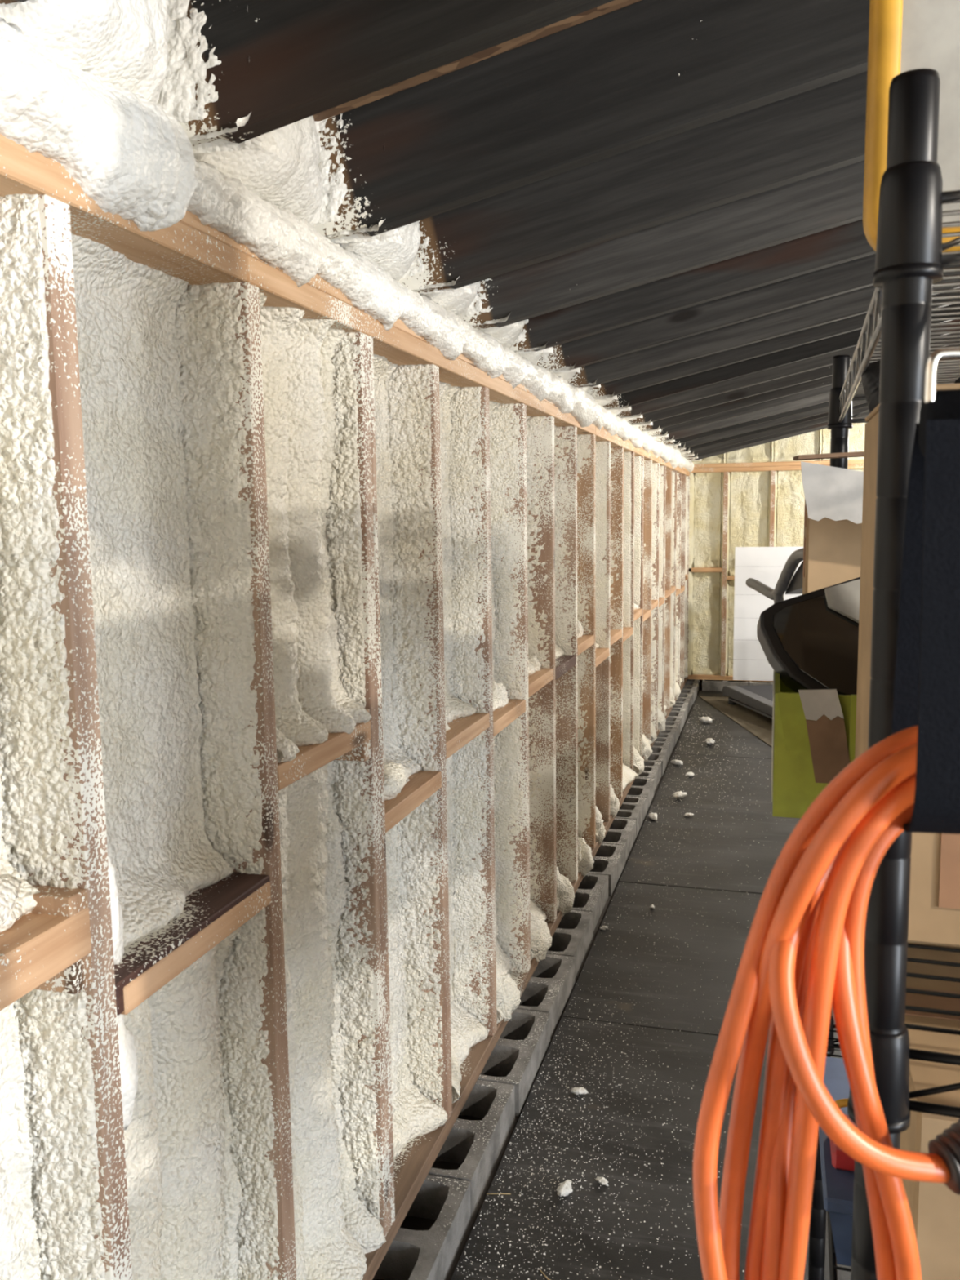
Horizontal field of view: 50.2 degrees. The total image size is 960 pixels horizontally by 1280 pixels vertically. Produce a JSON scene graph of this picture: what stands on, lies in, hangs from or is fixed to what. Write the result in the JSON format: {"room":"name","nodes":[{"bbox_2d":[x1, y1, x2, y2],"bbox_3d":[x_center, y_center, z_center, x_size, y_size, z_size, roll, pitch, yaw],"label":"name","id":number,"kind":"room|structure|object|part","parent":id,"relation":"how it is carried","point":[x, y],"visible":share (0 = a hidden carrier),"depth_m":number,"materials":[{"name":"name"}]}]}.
{"room":"storage shed","nodes":[
{"label":"storage shed","id":0,"kind":"room"},
{"bbox_2d":[0,17,699,1279],"bbox_3d":[0.246,0.077,3.548,0.273,2.252,11.490,1,7,16],"label":"wall","id":1,"kind":"structure","parent":0,"point":[347,695],"depth_m":1.56,"materials":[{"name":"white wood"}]},
{"bbox_3d":[-0.532,-0.057,0.905,0.105,0.750,0.418,1,7,16],"label":"foam panel","id":2,"kind":"part","parent":1,"relation":"part of","materials":[{"name":"white plastic"}]},
{"bbox_3d":[-0.513,0.824,1.008,0.118,0.944,0.418,1,7,16],"label":"foam panel","id":3,"kind":"part","parent":1,"relation":"part of","materials":[{"name":"white plastic"}]},
{"bbox_3d":[-0.885,-0.301,-0.297,0.141,0.038,3.618,1,7,16],"label":"plate","id":4,"kind":"part","parent":1,"relation":"part of","materials":[{"name":"brown wood"}]},
{"bbox_3d":[-0.421,-0.052,1.300,0.108,0.856,0.418,1,7,16],"label":"foam panel","id":5,"kind":"part","parent":1,"relation":"part of","materials":[{"name":"white plastic"}]},
{"bbox_3d":[-0.386,0.822,1.397,0.181,0.852,0.421,1,7,16],"label":"foam panel","id":6,"kind":"part","parent":1,"relation":"part of","materials":[{"name":"beige plastic"}]},
{"bbox_3d":[-0.832,-0.363,-0.110,0.138,0.038,4.020,1,7,16],"label":"plate","id":7,"kind":"part","parent":1,"relation":"part of","materials":[{"name":"brown wood"}]},
{"bbox_3d":[-0.306,-0.176,1.677,0.128,0.702,0.418,1,7,16],"label":"foam panel","id":8,"kind":"part","parent":1,"relation":"part of","materials":[{"name":"white plastic"}]},
{"bbox_3d":[-0.282,0.698,1.779,0.164,1.006,0.421,1,7,16],"label":"foam panel","id":9,"kind":"part","parent":1,"relation":"part of","materials":[{"name":"beige plastic"}]},
{"bbox_3d":[-0.201,-0.127,2.079,0.115,0.899,0.423,1,7,16],"label":"foam panel","id":10,"kind":"part","parent":1,"relation":"part of","materials":[{"name":"white plastic"}]},
{"bbox_3d":[-0.184,0.747,2.183,0.127,0.809,0.422,1,7,16],"label":"foam panel","id":11,"kind":"part","parent":1,"relation":"part of","materials":[{"name":"beige plastic"}]},
{"bbox_3d":[0.007,-0.684,2.805,0.141,0.038,2.880,1,7,16],"label":"plate","id":12,"kind":"part","parent":1,"relation":"part of","materials":[{"name":"brown wood"}]},
{"bbox_3d":[-0.104,-0.675,2.420,0.138,0.038,1.278,1,7,16],"label":"plate","id":13,"kind":"part","parent":1,"relation":"part of","materials":[{"name":"brown wood"}]},
{"bbox_3d":[-0.088,-0.202,2.462,0.113,0.844,0.425,1,7,16],"label":"foam panel","id":14,"kind":"part","parent":1,"relation":"part of","materials":[{"name":"beige plastic"}]},
{"bbox_3d":[-0.068,0.672,2.565,0.126,0.864,0.425,1,7,16],"label":"foam panel","id":15,"kind":"part","parent":1,"relation":"part of","materials":[{"name":"beige plastic"}]},
{"bbox_3d":[0.042,1.062,3.054,0.140,0.038,3.398,1,7,16],"label":"plate","id":16,"kind":"part","parent":1,"relation":"part of","materials":[{"name":"brown wood"}]},
{"bbox_3d":[0.024,-0.232,2.853,0.111,0.879,0.425,1,7,16],"label":"foam panel","id":17,"kind":"part","parent":1,"relation":"part of","materials":[{"name":"white plastic"}]},
{"bbox_3d":[0.044,0.642,2.955,0.123,0.829,0.427,1,7,16],"label":"foam panel","id":18,"kind":"part","parent":1,"relation":"part of","materials":[{"name":"beige plastic"}]},
{"bbox_3d":[0.149,0.576,3.344,0.117,0.864,0.440,1,7,16],"label":"foam panel","id":19,"kind":"part","parent":1,"relation":"part of","materials":[{"name":"beige plastic"}]},
{"bbox_3d":[0.136,-0.297,3.237,0.110,0.844,0.431,1,7,16],"label":"foam panel","id":20,"kind":"part","parent":1,"relation":"part of","materials":[{"name":"beige plastic"}]},
{"bbox_3d":[0.257,0.533,3.733,0.116,0.854,0.442,1,7,16],"label":"foam panel","id":21,"kind":"part","parent":1,"relation":"part of","materials":[{"name":"beige plastic"}]},
{"bbox_3d":[0.249,-0.340,3.626,0.106,0.854,0.432,1,7,16],"label":"foam panel","id":22,"kind":"part","parent":1,"relation":"part of","materials":[{"name":"beige plastic"}]},
{"bbox_3d":[0.401,-0.892,4.176,0.138,0.038,2.398,1,7,16],"label":"plate","id":23,"kind":"part","parent":1,"relation":"part of","materials":[{"name":"brown wood"}]},
{"bbox_3d":[0.359,-0.403,4.013,0.110,0.824,0.439,1,7,16],"label":"foam panel","id":24,"kind":"part","parent":1,"relation":"part of","materials":[{"name":"beige plastic"}]},
{"bbox_3d":[0.378,0.471,4.115,0.119,0.884,0.428,1,7,16],"label":"foam panel","id":25,"kind":"part","parent":1,"relation":"part of","materials":[{"name":"beige plastic"}]},
{"bbox_3d":[0.492,0.475,4.510,0.124,0.779,0.443,1,7,16],"label":"foam panel","id":26,"kind":"part","parent":1,"relation":"part of","materials":[{"name":"beige plastic"}]},
{"bbox_3d":[0.473,-0.399,4.404,0.104,0.929,0.419,1,7,16],"label":"foam panel","id":27,"kind":"part","parent":1,"relation":"part of","materials":[{"name":"beige plastic"}]},
{"bbox_3d":[0.590,0.407,4.897,0.119,0.819,0.442,1,7,16],"label":"foam panel","id":28,"kind":"part","parent":1,"relation":"part of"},
{"bbox_3d":[0.579,-0.467,4.792,0.117,0.889,0.434,1,7,16],"label":"foam panel","id":29,"kind":"part","parent":1,"relation":"part of","materials":[{"name":"white plastic"}]},
{"bbox_3d":[0.698,-0.499,5.181,0.102,0.921,0.414,1,7,16],"label":"foam panel","id":30,"kind":"part","parent":1,"relation":"part of","materials":[{"name":"beige plastic"}]},
{"bbox_3d":[0.773,-1.013,5.469,0.141,0.038,2.698,1,7,16],"label":"plate","id":31,"kind":"part","parent":1,"relation":"part of","materials":[{"name":"brown wood"}]},
{"bbox_3d":[0.726,0.375,5.280,0.136,0.787,0.414,1,7,16],"label":"foam panel","id":32,"kind":"part","parent":1,"relation":"part of","materials":[{"name":"white plastic"}]},
{"bbox_3d":[0.809,-0.577,5.564,0.102,0.859,0.416,1,7,16],"label":"foam panel","id":33,"kind":"part","parent":1,"relation":"part of","materials":[{"name":"beige plastic"}]},
{"bbox_3d":[0.838,0.296,5.666,0.137,0.849,0.415,1,7,16],"label":"foam panel","id":34,"kind":"part","parent":1,"relation":"part of","materials":[{"name":"white plastic"}]},
{"bbox_3d":[0.916,-0.604,5.955,0.111,0.903,0.434,1,7,16],"label":"foam panel","id":35,"kind":"part","parent":1,"relation":"part of","materials":[{"name":"white plastic"}]},
{"bbox_3d":[1.133,0.594,6.848,0.140,0.038,4.548,1,7,16],"label":"plate","id":36,"kind":"part","parent":1,"relation":"part of","materials":[{"name":"brown wood"}]},
{"bbox_3d":[0.939,0.270,6.057,0.129,0.805,0.433,1,7,16],"label":"foam panel","id":37,"kind":"part","parent":1,"relation":"part of","materials":[{"name":"white plastic"}]},
{"bbox_3d":[1.054,0.209,6.444,0.127,0.833,0.424,1,7,16],"label":"foam panel","id":38,"kind":"part","parent":1,"relation":"part of","materials":[{"name":"white plastic"}]},
{"bbox_3d":[1.031,-0.665,6.342,0.104,0.875,0.421,1,7,16],"label":"foam panel","id":39,"kind":"part","parent":1,"relation":"part of","materials":[{"name":"beige plastic"}]},
{"bbox_3d":[1.169,0.169,6.829,0.133,0.817,0.418,1,7,16],"label":"foam panel","id":40,"kind":"part","parent":1,"relation":"part of","materials":[{"name":"white plastic"}]},
{"bbox_3d":[1.143,-0.705,6.730,0.104,0.891,0.419,1,7,16],"label":"foam panel","id":41,"kind":"part","parent":1,"relation":"part of","materials":[{"name":"beige plastic"}]},
{"bbox_3d":[1.231,-1.249,7.063,0.138,0.038,3.648,1,7,16],"label":"plate","id":42,"kind":"part","parent":1,"relation":"part of","materials":[{"name":"brown wood"}]},
{"bbox_3d":[1.274,0.110,7.220,0.124,0.838,0.429,1,7,16],"label":"foam panel","id":43,"kind":"part","parent":1,"relation":"part of","materials":[{"name":"white plastic"}]},
{"bbox_3d":[1.391,0.061,7.605,0.130,0.840,0.420,1,7,16],"label":"foam panel","id":44,"kind":"part","parent":1,"relation":"part of","materials":[{"name":"white"}]},
{"bbox_3d":[1.366,-0.813,7.505,0.103,0.868,0.418,1,7,16],"label":"foam panel","id":45,"kind":"part","parent":1,"relation":"part of","materials":[{"name":"beige plastic"}]},
{"bbox_3d":[1.439,-1.299,7.783,0.141,0.038,2.148,1,7,16],"label":"plate","id":46,"kind":"part","parent":1,"relation":"part of","materials":[{"name":"brown wood"}]},
{"bbox_3d":[1.486,0.038,8.001,0.124,0.790,0.422,1,7,16],"label":"foam panel","id":47,"kind":"part","parent":1,"relation":"part of","materials":[{"name":"beige plastic"}]},
{"bbox_3d":[1.471,-0.836,7.897,0.117,0.918,0.421,1,7,16],"label":"foam panel","id":48,"kind":"part","parent":1,"relation":"part of","materials":[{"name":"beige plastic"}]},
{"bbox_3d":[1.715,-0.090,8.756,0.134,0.859,0.389,1,7,16],"label":"foam panel","id":49,"kind":"part","parent":1,"relation":"part of","materials":[{"name":"beige plastic"}]},
{"bbox_3d":[1.694,-0.964,8.655,0.110,0.849,0.387,1,7,16],"label":"foam panel","id":50,"kind":"part","parent":1,"relation":"part of","materials":[{"name":"white plastic"}]},
{"bbox_2d":[0,0,959,461],"bbox_3d":[2.188,-1.379,2.815,4.896,1.236,11.700,1,7,16],"label":"ceiling","id":51,"kind":"structure","parent":0,"point":[655,206],"depth_m":1.61,"materials":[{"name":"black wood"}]},
{"bbox_3d":[0.540,-1.014,1.677,2.390,0.014,1.216,-11,3,17],"label":"sheathing panel","id":52,"kind":"part","parent":51,"relation":"part of","materials":[{"name":"black wood"}]},
{"bbox_2d":[372,687,851,1279],"bbox_3d":[2.028,1.302,2.485,5.000,0.200,13.150,1,7,16],"label":"floor","id":53,"kind":"structure","parent":0,"point":[761,858],"depth_m":2.89,"materials":[{"name":"black rubber"}]},
{"bbox_2d":[556,1179,573,1196],"bbox_3d":[0.190,1.236,2.307,0.035,0.023,0.058,3,8,31],"label":"chunk","id":54,"kind":"object","parent":53,"relation":"on","point":[565,1188],"visible":1,"depth_m":2.30,"materials":[{"name":"white plastic"}]},
{"bbox_2d":[570,1087,587,1094],"bbox_3d":[0.262,1.190,2.702,0.048,0.018,0.022,1,7,16],"label":"chunk","id":55,"kind":"object","parent":53,"relation":"on","point":[576,1091],"visible":1,"depth_m":2.70,"materials":[{"name":"white plastic"}]},
{"bbox_2d":[595,1176,608,1186],"bbox_3d":[0.279,1.235,2.336,0.018,0.016,0.040,-7,9,-42],"label":"chunk","id":56,"kind":"object","parent":53,"relation":"on","point":[602,1180],"visible":1,"depth_m":2.33,"materials":[{"name":"white plastic"}]},
{"bbox_2d":[600,925,608,929],"bbox_3d":[0.457,1.061,3.776,0.037,0.015,0.018,-2,7,-9],"label":"chunk","id":57,"kind":"object","parent":53,"relation":"on","point":[603,927],"visible":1,"depth_m":3.77,"materials":[{"name":"white plastic"}]},
{"bbox_2d":[457,705,785,1279],"bbox_3d":[1.109,0.970,4.505,0.888,0.007,7.622,1,7,16],"label":"crumbs","id":58,"kind":"object","parent":53,"relation":"on","point":[510,1176],"visible":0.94,"depth_m":2.49,"materials":[{"name":"white plastic"}]},
{"bbox_2d":[648,812,657,820],"bbox_3d":[0.868,0.885,5.127,0.044,0.033,0.080,-2,7,-12],"label":"chunk","id":59,"kind":"object","parent":53,"relation":"on","point":[652,815],"visible":1,"depth_m":5.12,"materials":[{"name":"white plastic"}]},
{"bbox_2d":[671,760,683,764],"bbox_3d":[1.203,0.746,6.251,0.085,0.034,0.047,4,8,34],"label":"chunk","id":60,"kind":"object","parent":53,"relation":"on","point":[673,762],"visible":1,"depth_m":6.24,"materials":[{"name":"white plastic"}]},
{"bbox_2d":[671,791,687,798],"bbox_3d":[1.074,0.834,5.507,0.095,0.039,0.050,-4,8,-27],"label":"chunk","id":61,"kind":"object","parent":53,"relation":"on","point":[679,794],"visible":1,"depth_m":5.49,"materials":[{"name":"white plastic"}]},
{"bbox_2d":[684,813,693,817],"bbox_3d":[1.056,0.884,5.177,0.051,0.019,0.027,1,7,16],"label":"chunk","id":62,"kind":"object","parent":53,"relation":"on","point":[688,815],"visible":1,"depth_m":5.17,"materials":[{"name":"white plastic"}]},
{"bbox_2d":[684,771,694,777],"bbox_3d":[1.223,0.782,5.960,0.066,0.030,0.034,-6,9,-40],"label":"chunk","id":63,"kind":"object","parent":53,"relation":"on","point":[690,774],"visible":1,"depth_m":5.95,"materials":[{"name":"white plastic"}]},
{"bbox_2d":[698,716,712,723],"bbox_3d":[1.653,0.581,7.486,0.072,0.054,0.128,-4,7,-24],"label":"chunk","id":64,"kind":"object","parent":53,"relation":"on","point":[704,719],"visible":1,"depth_m":7.46,"materials":[{"name":"white plastic"}]},
{"bbox_2d":[705,737,715,745],"bbox_3d":[1.523,0.672,6.771,0.064,0.047,0.102,2,7,19],"label":"chunk","id":65,"kind":"object","parent":53,"relation":"on","point":[708,740],"visible":1,"depth_m":6.74,"materials":[{"name":"white plastic"}]},
{"bbox_2d":[698,696,772,747],"bbox_3d":[2.480,0.616,7.295,1.200,0.006,2.600,-1,7,-2],"label":"floor mat","id":66,"kind":"object","parent":53,"relation":"on","point":[760,726],"visible":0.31,"depth_m":7.63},
{"bbox_2d":[721,547,803,719],"bbox_3d":[2.396,-0.048,7.416,0.744,1.300,1.739,-1,7,-5],"label":"treadmill","id":67,"kind":"object","parent":66,"relation":"on","point":[758,699],"visible":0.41,"depth_m":7.38,"materials":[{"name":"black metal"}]},
{"bbox_3d":[2.079,0.482,7.559,0.090,0.109,1.519,-1,7,-5],"label":"rail","id":68,"kind":"part","parent":67,"relation":"part of","materials":[{"name":"grey metal"}]},
{"bbox_3d":[2.061,0.530,7.503,0.030,0.050,1.360,-1,7,-5],"label":"rail","id":69,"kind":"part","parent":67,"relation":"part of","materials":[{"name":"grey metal"}]},
{"bbox_2d":[733,546,803,680],"bbox_3d":[2.381,-0.210,8.309,0.620,1.090,0.063,1,7,14],"label":"board","id":70,"kind":"object","parent":67,"relation":"on","point":[765,565],"visible":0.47,"depth_m":8.34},
{"bbox_3d":[2.080,-0.468,7.144,0.080,0.393,1.125,-1,7,-5],"label":"handle","id":71,"kind":"part","parent":67,"relation":"part of","materials":[{"name":"grey plastic"}]},
{"bbox_2d":[808,68,959,1279],"bbox_3d":[0.594,0.514,1.058,0.460,1.742,1.043,1,7,17],"label":"shelving unit","id":72,"kind":"object","parent":53,"relation":"on","point":[910,260],"visible":0.48,"depth_m":0.57,"materials":[{"name":"grey metal"}]},
{"bbox_2d":[771,669,857,817],"bbox_3d":[0.481,0.101,1.134,0.302,0.136,0.295,1,7,16],"label":"box","id":73,"kind":"object","parent":72,"relation":"on","point":[814,731],"visible":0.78,"depth_m":1.03,"materials":[{"name":"green cardboard"}]},
{"bbox_2d":[771,669,774,801],"bbox_3d":[0.337,0.098,1.176,0.001,0.112,0.253,1,7,16],"label":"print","id":74,"kind":"object","parent":73,"relation":"attached to","point":[773,709],"depth_m":1.06},
{"bbox_2d":[756,577,860,695],"bbox_3d":[0.451,0.002,1.143,0.271,0.194,0.114,0,7,10],"label":"hood","id":75,"kind":"object","parent":73,"relation":"in","point":[811,645],"visible":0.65,"depth_m":1.13,"materials":[{"name":"black plastic"}]},
{"bbox_2d":[824,578,860,622],"bbox_3d":[0.470,-0.018,1.119,0.180,0.109,0.049,1,7,16],"label":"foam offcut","id":76,"kind":"object","parent":75,"relation":"on","point":[842,598],"visible":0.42,"depth_m":1.13,"materials":[{"name":"white plastic"}]},
{"bbox_2d":[693,724,959,1279],"bbox_3d":[0.186,0.202,0.433,0.185,0.341,0.068,-1,7,0],"label":"extension cord","id":77,"kind":"object","parent":72,"relation":"hanging from","point":[802,957],"visible":0.93,"depth_m":0.43,"materials":[{"name":"orange rubber"}]},
{"bbox_2d":[793,451,864,594],"bbox_3d":[0.608,-0.060,1.366,0.371,0.396,0.225,1,7,16],"label":"carton","id":78,"kind":"object","parent":72,"relation":"on","point":[833,507],"visible":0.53,"depth_m":1.36,"materials":[{"name":"tan cardboard"},{"name":"white paper"},{"name":"brown cardboard"}]},
{"bbox_2d":[803,537,805,577],"bbox_3d":[0.461,-0.118,1.454,0.001,0.055,0.065,1,7,16],"label":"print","id":79,"kind":"object","parent":78,"relation":"attached to","point":[804,541],"depth_m":1.43,"materials":[{"name":"brown cardboard"}]},
{"bbox_2d":[804,505,806,527],"bbox_3d":[0.460,-0.175,1.447,0.001,0.030,0.065,1,7,16],"label":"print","id":80,"kind":"object","parent":78,"relation":"on","point":[805,508],"depth_m":1.43,"materials":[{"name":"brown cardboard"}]},
{"bbox_3d":[0.540,0.450,1.598,0.032,1.742,0.032,1,7,17],"label":"post","id":81,"kind":"part","parent":72,"relation":"part of","materials":[{"name":"black metal"}]},
{"bbox_3d":[0.596,0.688,1.078,0.431,0.038,1.014,1,7,17],"label":"shelf","id":82,"kind":"part","parent":72,"relation":"part of","materials":[{"name":"black metal"}]},
{"bbox_2d":[818,1056,854,1266],"bbox_3d":[0.525,0.611,1.178,0.260,0.086,0.307,1,7,16],"label":"tub","id":83,"kind":"object","parent":72,"relation":"on","point":[837,1184],"visible":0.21,"depth_m":1.09,"materials":[{"name":"plastic"}]},
{"bbox_2d":[829,1097,855,1171],"bbox_3d":[0.499,0.552,1.119,0.220,0.046,0.080,1,7,16],"label":"tool case","id":84,"kind":"object","parent":83,"relation":"on","point":[841,1160],"visible":0.12,"depth_m":1.11,"materials":[{"name":"red plastic"}]},
{"bbox_3d":[0.468,0.537,1.158,0.136,0.027,0.009,1,7,16],"label":"handle","id":85,"kind":"part","parent":84,"relation":"part of","materials":[{"name":"yellow plastic"}]},
{"bbox_3d":[0.241,0.569,0.643,0.032,1.742,0.032,1,7,17],"label":"post","id":86,"kind":"part","parent":72,"relation":"part of","materials":[{"name":"black metal"}]},
{"bbox_3d":[0.583,-0.273,0.963,0.431,0.038,1.014,1,7,17],"label":"shelf","id":87,"kind":"part","parent":72,"relation":"part of","materials":[{"name":"grey metal"}]},
{"bbox_2d":[854,382,959,946],"bbox_3d":[0.494,0.013,0.782,0.368,0.394,0.240,1,7,16],"label":"cardboard box","id":88,"kind":"object","parent":72,"relation":"on","point":[934,913],"visible":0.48,"depth_m":0.73,"materials":[{"name":"brown cardboard"}]},
{"bbox_2d":[861,360,959,413],"bbox_3d":[0.421,-0.237,0.975,0.113,0.062,0.166,1,7,16],"label":"hose","id":89,"kind":"object","parent":88,"relation":"on","point":[870,379],"visible":0.23,"depth_m":0.93,"materials":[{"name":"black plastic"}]},
{"bbox_2d":[862,0,959,252],"bbox_3d":[0.459,-0.403,0.652,0.400,0.290,0.024,0,8,10],"label":"panel","id":90,"kind":"object","parent":72,"relation":"on","point":[904,35],"visible":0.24,"depth_m":0.68,"materials":[{"name":"yellow plastic"}]},
{"bbox_2d":[891,389,959,834],"bbox_3d":[0.203,-0.010,0.409,0.061,0.174,0.091,1,7,16],"label":"bag","id":91,"kind":"object","parent":72,"relation":"hanging from","point":[926,694],"visible":0.84,"depth_m":0.38,"materials":[{"name":"black fabric"}]},
{"bbox_2d":[899,942,959,1279],"bbox_3d":[0.511,0.496,0.816,0.355,0.401,0.320,1,7,16],"label":"cardboard box","id":92,"kind":"object","parent":72,"relation":"on","point":[935,1208],"visible":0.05,"depth_m":0.71,"materials":[{"name":"beige cardboard"}]},
{"bbox_3d":[0.589,0.203,1.020,0.431,0.038,1.014,1,7,17],"label":"shelf","id":93,"kind":"part","parent":72,"relation":"part of","materials":[{"name":"black metal"}]},
{"bbox_2d":[924,347,959,403],"bbox_3d":[0.242,-0.164,0.441,0.037,0.136,0.220,4,9,37],"label":"hook","id":94,"kind":"object","parent":72,"relation":"attached to","point":[947,353],"visible":1,"depth_m":0.37,"materials":[{"name":"metal"}]},
{"bbox_2d":[687,422,866,691],"bbox_3d":[3.829,-1.024,8.300,4.515,3.212,0.255,1,7,16],"label":"wall","id":95,"kind":"structure","parent":0,"point":[752,496],"depth_m":8.77,"materials":[{"name":"brown wood"}]},
{"bbox_3d":[1.973,-0.142,8.935,0.314,0.912,0.063,1,7,16],"label":"foam panel","id":96,"kind":"part","parent":95,"relation":"part of","materials":[{"name":"beige plastic"}]},
{"bbox_3d":[1.961,-1.032,8.830,0.316,0.822,0.066,1,7,16],"label":"foam panel","id":97,"kind":"part","parent":95,"relation":"part of","materials":[{"name":"beige plastic"}]},
{"bbox_3d":[1.948,-1.646,8.709,0.318,0.287,0.054,1,7,16],"label":"foam panel","id":98,"kind":"part","parent":95,"relation":"part of","materials":[{"name":"beige plastic"}]},
{"bbox_3d":[2.303,-0.100,8.844,0.398,0.842,0.060,1,7,16],"label":"foam panel","id":99,"kind":"part","parent":95,"relation":"part of","materials":[{"name":"beige plastic"}]},
{"bbox_3d":[3.863,0.360,8.490,4.200,0.038,0.140,1,7,16],"label":"plate","id":100,"kind":"part","parent":95,"relation":"part of","materials":[{"name":"brown wood"}]},
{"bbox_3d":[2.290,-0.990,8.734,0.402,0.892,0.076,1,7,16],"label":"foam panel","id":101,"kind":"part","parent":95,"relation":"part of","materials":[{"name":"beige plastic"}]},
{"bbox_3d":[2.268,-1.683,8.614,0.421,0.374,0.051,1,7,16],"label":"foam panel","id":102,"kind":"part","parent":95,"relation":"part of","materials":[{"name":"beige plastic"}]},
{"bbox_3d":[3.838,-1.421,8.276,4.200,0.038,0.141,1,7,16],"label":"plate","id":103,"kind":"part","parent":95,"relation":"part of","materials":[{"name":"brown wood"}]},
{"bbox_3d":[3.838,-1.460,8.273,4.200,0.039,0.139,1,7,16],"label":"plate","id":104,"kind":"part","parent":95,"relation":"part of","materials":[{"name":"brown wood"}]},
{"bbox_3d":[2.665,-1.008,8.629,0.398,0.842,0.063,1,7,16],"label":"foam panel","id":105,"kind":"part","parent":95,"relation":"part of","materials":[{"name":"beige plastic"}]},
{"bbox_3d":[2.640,-1.717,8.506,0.412,0.458,0.049,1,7,16],"label":"foam panel","id":106,"kind":"part","parent":95,"relation":"part of","materials":[{"name":"beige plastic"}]},
{"bbox_3d":[3.007,-1.750,8.393,0.420,0.541,0.055,1,7,15],"label":"foam panel","id":107,"kind":"part","parent":95,"relation":"part of","materials":[{"name":"beige plastic"}]},
{"bbox_3d":[3.036,-0.986,8.526,0.399,0.872,0.065,1,7,16],"label":"foam panel","id":108,"kind":"part","parent":95,"relation":"part of","materials":[{"name":"beige plastic"}]}
]}

